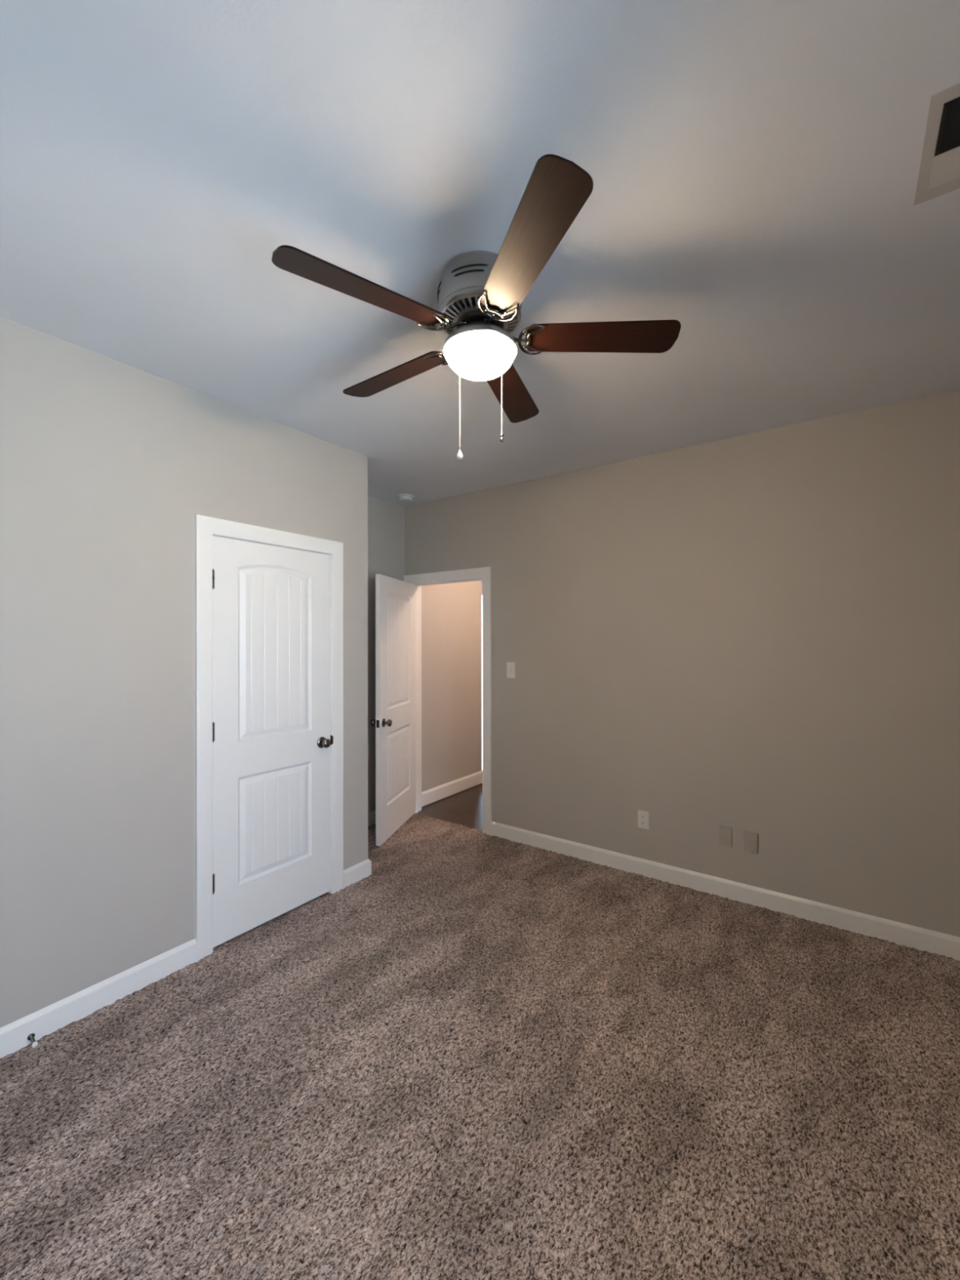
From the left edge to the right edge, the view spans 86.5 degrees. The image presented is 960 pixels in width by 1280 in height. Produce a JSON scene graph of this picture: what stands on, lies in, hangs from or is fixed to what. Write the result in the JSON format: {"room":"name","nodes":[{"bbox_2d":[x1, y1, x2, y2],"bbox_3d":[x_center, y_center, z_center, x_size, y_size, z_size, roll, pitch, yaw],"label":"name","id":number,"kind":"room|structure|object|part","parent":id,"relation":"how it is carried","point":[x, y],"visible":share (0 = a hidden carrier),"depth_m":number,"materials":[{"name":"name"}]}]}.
{"room":"empty bedroom","nodes":[
{"label":"empty bedroom","id":0,"kind":"room"},
{"bbox_2d":[0,315,368,1027],"bbox_3d":[-1.623,0.179,2.212,0.120,2.763,2.884,0,0,36],"label":"wall","id":1,"kind":"structure","parent":0,"point":[108,465],"depth_m":2.18,"materials":[{"name":"beige paint"}]},
{"bbox_2d":[0,938,196,1058],"bbox_3d":[-1.884,1.491,1.727,0.015,0.108,1.792,0,0,36],"label":"baseboard","id":2,"kind":"structure","parent":1,"relation":"attached to","point":[46,1020],"depth_m":2.11,"materials":[{"name":"white paint"}]},
{"bbox_2d":[26,1033,38,1048],"bbox_3d":[-1.694,1.520,1.935,0.052,0.032,0.023,0,0,36],"label":"door stop","id":3,"kind":"object","parent":2,"relation":"attached to","point":[31,1037],"visible":1,"depth_m":1.94,"materials":[{"name":"grey metal"}]},
{"bbox_2d":[195,514,343,961],"bbox_3d":[-1.139,0.473,2.834,0.183,2.155,0.882,0,0,36],"label":"door","id":4,"kind":"structure","parent":1,"relation":"in","point":[269,628],"depth_m":2.76,"materials":[{"name":"white paint"}]},
{"bbox_3d":[-0.922,0.613,3.036,0.064,0.067,0.067,0,0,36],"label":"knob","id":5,"kind":"part","parent":4,"relation":"part of","materials":[{"name":"grey metal"}]},
{"bbox_3d":[-0.901,0.608,3.104,0.017,0.060,0.005,0,0,-9],"label":"strike plate","id":6,"kind":"part","parent":4,"relation":"part of","materials":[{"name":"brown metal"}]},
{"bbox_2d":[367,495,404,813],"bbox_3d":[-1.867,0.180,3.030,0.120,2.763,4.172,0,0,36],"label":"wall","id":7,"kind":"structure","parent":0,"point":[385,519],"depth_m":4.31,"materials":[{"name":"beige paint"}]},
{"bbox_2d":[368,810,375,826],"bbox_3d":[-0.973,1.492,4.163,0.015,0.108,1.046,0,0,36],"label":"baseboard","id":8,"kind":"structure","parent":7,"relation":"attached to","point":[371,815],"depth_m":4.25,"materials":[{"name":"white paint"}]},
{"bbox_2d":[421,580,481,799],"bbox_3d":[-0.734,0.181,5.432,1.100,2.763,1.054,0,0,36],"label":"wall","id":9,"kind":"structure","parent":0,"point":[451,613],"depth_m":5.11,"materials":[{"name":"paint"}]},
{"bbox_2d":[422,770,482,806],"bbox_3d":[-0.640,1.481,5.374,0.915,0.131,1.069,0,0,36],"label":"baseboard","id":10,"kind":"structure","parent":9,"relation":"attached to","point":[432,795],"depth_m":5.08,"materials":[{"name":"white paint"}]},
{"bbox_2d":[0,0,959,506],"bbox_3d":[-0.346,-1.253,2.806,5.221,0.100,5.576,0,0,36],"label":"ceiling","id":11,"kind":"structure","parent":0,"point":[753,166],"depth_m":1.39,"materials":[{"name":"paint"}]},
{"bbox_2d":[397,493,413,502],"bbox_3d":[-0.619,-1.181,4.271,0.138,0.042,0.138,0,0,36],"label":"smoke detector","id":12,"kind":"object","parent":11,"relation":"attached to","point":[406,498],"visible":1,"depth_m":4.23,"materials":[{"name":"white plastic"}]},
{"bbox_2d":[271,154,680,459],"bbox_3d":[-0.041,-0.920,1.728,1.232,0.568,1.285,0,0,36],"label":"ceiling fan","id":13,"kind":"object","parent":11,"relation":"hanging from","point":[481,294],"visible":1,"depth_m":1.58,"materials":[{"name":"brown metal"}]},
{"bbox_3d":[-0.329,-1.002,1.465,0.505,0.006,0.135,0,12,-35],"label":"blade","id":14,"kind":"part","parent":13,"relation":"part of","materials":[{"name":"brown wood"}]},
{"bbox_3d":[-0.322,-1.001,1.938,0.505,0.006,0.135,0,12,37],"label":"blade","id":15,"kind":"part","parent":13,"relation":"part of","materials":[{"name":"brown wood"}]},
{"bbox_3d":[-0.048,-0.845,1.766,0.006,0.361,0.084,0,0,-35],"label":"pull chain","id":16,"kind":"part","parent":13,"relation":"part of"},
{"bbox_3d":[0.000,-0.923,1.697,0.233,0.078,0.233,0,0,36],"label":"lamp shade","id":17,"kind":"part","parent":13,"relation":"part of","materials":[{"name":"white glass"}]},
{"bbox_3d":[0.052,-0.875,1.766,0.006,0.302,0.087,0,0,37],"label":"pull chain","id":18,"kind":"part","parent":13,"relation":"part of","materials":[{"name":"white metal"}]},
{"bbox_3d":[0.130,-1.002,2.078,0.135,0.006,0.505,-13,-4,18],"label":"blade","id":19,"kind":"part","parent":13,"relation":"part of","materials":[{"name":"brown wood"}]},
{"bbox_3d":[0.119,-1.002,1.313,0.135,0.006,0.505,13,-4,-17],"label":"blade","id":20,"kind":"part","parent":13,"relation":"part of","materials":[{"name":"brown wood"}]},
{"bbox_3d":[0.403,-1.002,1.692,0.505,0.006,0.135,0,-13,1],"label":"blade","id":21,"kind":"part","parent":13,"relation":"part of","materials":[{"name":"brown wood"}]},
{"bbox_2d":[914,82,959,205],"bbox_3d":[1.274,-1.206,1.151,0.422,0.004,0.348,0,0,36],"label":"trim","id":22,"kind":"structure","parent":11,"relation":"attached to","point":[923,194],"depth_m":1.25,"materials":[{"name":"paint"}]},
{"bbox_2d":[928,146,959,190],"bbox_3d":[1.326,-1.206,1.203,0.397,0.003,0.124,0,0,36],"label":"trim","id":23,"kind":"structure","parent":11,"relation":"attached to","point":[946,166],"depth_m":1.30,"materials":[{"name":"paint"}]},
{"bbox_2d":[934,96,959,156],"bbox_3d":[1.212,-1.203,1.116,0.312,0.008,0.150,0,0,36],"label":"ceiling vent","id":24,"kind":"object","parent":11,"relation":"in","point":[948,135],"visible":1,"depth_m":1.20,"materials":[{"name":"black metal"}]},
{"bbox_2d":[0,782,959,1279],"bbox_3d":[-0.316,1.567,2.858,5.001,0.066,5.456,0,0,36],"label":"floor","id":25,"kind":"structure","parent":0,"point":[477,1055],"depth_m":1.72,"materials":[{"name":"brown carpet"}]},
{"bbox_2d":[404,389,959,937],"bbox_3d":[0.955,0.177,3.504,3.921,2.763,0.120,0,0,36],"label":"wall","id":26,"kind":"structure","parent":0,"point":[758,633],"depth_m":3.00,"materials":[{"name":"beige paint"}]},
{"bbox_2d":[370,566,491,845],"bbox_3d":[-0.460,0.485,4.086,0.942,2.131,0.852,0,0,36],"label":"door","id":27,"kind":"structure","parent":26,"relation":"in","point":[397,721],"depth_m":4.08,"materials":[{"name":"white paint"}]},
{"bbox_3d":[-0.792,0.623,3.861,0.064,0.067,0.067,0,0,13],"label":"knob","id":28,"kind":"part","parent":27,"relation":"part of","materials":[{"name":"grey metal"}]},
{"bbox_3d":[-0.759,0.623,3.785,0.023,0.056,0.012,0,0,13],"label":"latch plate","id":29,"kind":"part","parent":27,"relation":"part of","materials":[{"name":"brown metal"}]},
{"bbox_3d":[-0.696,0.623,3.839,0.064,0.067,0.067,0,0,13],"label":"knob","id":30,"kind":"part","parent":27,"relation":"part of","materials":[{"name":"grey metal"}]},
{"bbox_3d":[-0.217,0.492,4.426,0.905,2.106,0.018,0,0,36],"label":"casing","id":31,"kind":"part","parent":27,"relation":"part of","materials":[{"name":"white paint"}]},
{"bbox_3d":[-0.297,0.482,4.314,0.942,2.125,0.018,0,0,36],"label":"casing","id":32,"kind":"part","parent":27,"relation":"part of","materials":[{"name":"white paint"}]},
{"bbox_2d":[506,662,515,678],"bbox_3d":[0.234,0.233,3.933,0.076,0.120,0.020,0,0,36],"label":"light switch","id":33,"kind":"object","parent":26,"relation":"attached to","point":[510,665],"visible":1,"depth_m":3.93,"materials":[{"name":"white plastic"}]},
{"bbox_2d":[637,809,648,829],"bbox_3d":[1.068,1.177,3.343,0.070,0.114,0.009,0,0,36],"label":"wall outlet","id":34,"kind":"object","parent":26,"relation":"attached to","point":[643,816],"visible":1,"depth_m":3.34,"materials":[{"name":"white plastic"}]},
{"bbox_2d":[640,814,645,819],"bbox_3d":[1.067,1.158,3.341,0.033,0.033,0.003,0,0,36],"label":"receptacle","id":35,"kind":"object","parent":34,"relation":"attached to","point":[642,816],"depth_m":3.34,"materials":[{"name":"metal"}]},
{"bbox_2d":[640,820,645,825],"bbox_3d":[1.067,1.197,3.341,0.033,0.033,0.003,0,0,36],"label":"receptacle","id":36,"kind":"object","parent":34,"relation":"attached to","point":[642,822],"depth_m":3.34,"materials":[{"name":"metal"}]},
{"bbox_2d":[490,821,959,960],"bbox_3d":[1.244,1.488,3.214,2.845,0.108,0.015,0,0,36],"label":"baseboard","id":37,"kind":"structure","parent":26,"relation":"attached to","point":[921,939],"depth_m":2.96,"materials":[{"name":"white paint"}]},
{"bbox_2d":[719,825,732,847],"bbox_3d":[1.467,1.176,3.050,0.070,0.112,0.022,0,0,36],"label":"cable plate","id":38,"kind":"object","parent":26,"relation":"attached to","point":[725,833],"visible":1,"depth_m":3.05,"materials":[{"name":"beige paint"}]},
{"bbox_2d":[743,831,758,853],"bbox_3d":[1.578,1.179,2.975,0.072,0.114,0.016,0,0,36],"label":"plate","id":39,"kind":"object","parent":26,"relation":"attached to","point":[750,839],"visible":1,"depth_m":2.97,"materials":[{"name":"beige plastic"}]},
{"bbox_3d":[-1.094,0.180,3.533,0.554,2.763,0.120,0,0,36],"label":"wall","id":40,"kind":"structure","parent":0,"visible":0},
{"bbox_2d":[343,858,371,888],"bbox_3d":[-1.052,1.491,3.458,0.674,0.108,0.224,0,0,36],"label":"baseboard","id":41,"kind":"structure","parent":40,"relation":"attached to","point":[359,871],"depth_m":3.26,"materials":[{"name":"white paint"}]}
]}

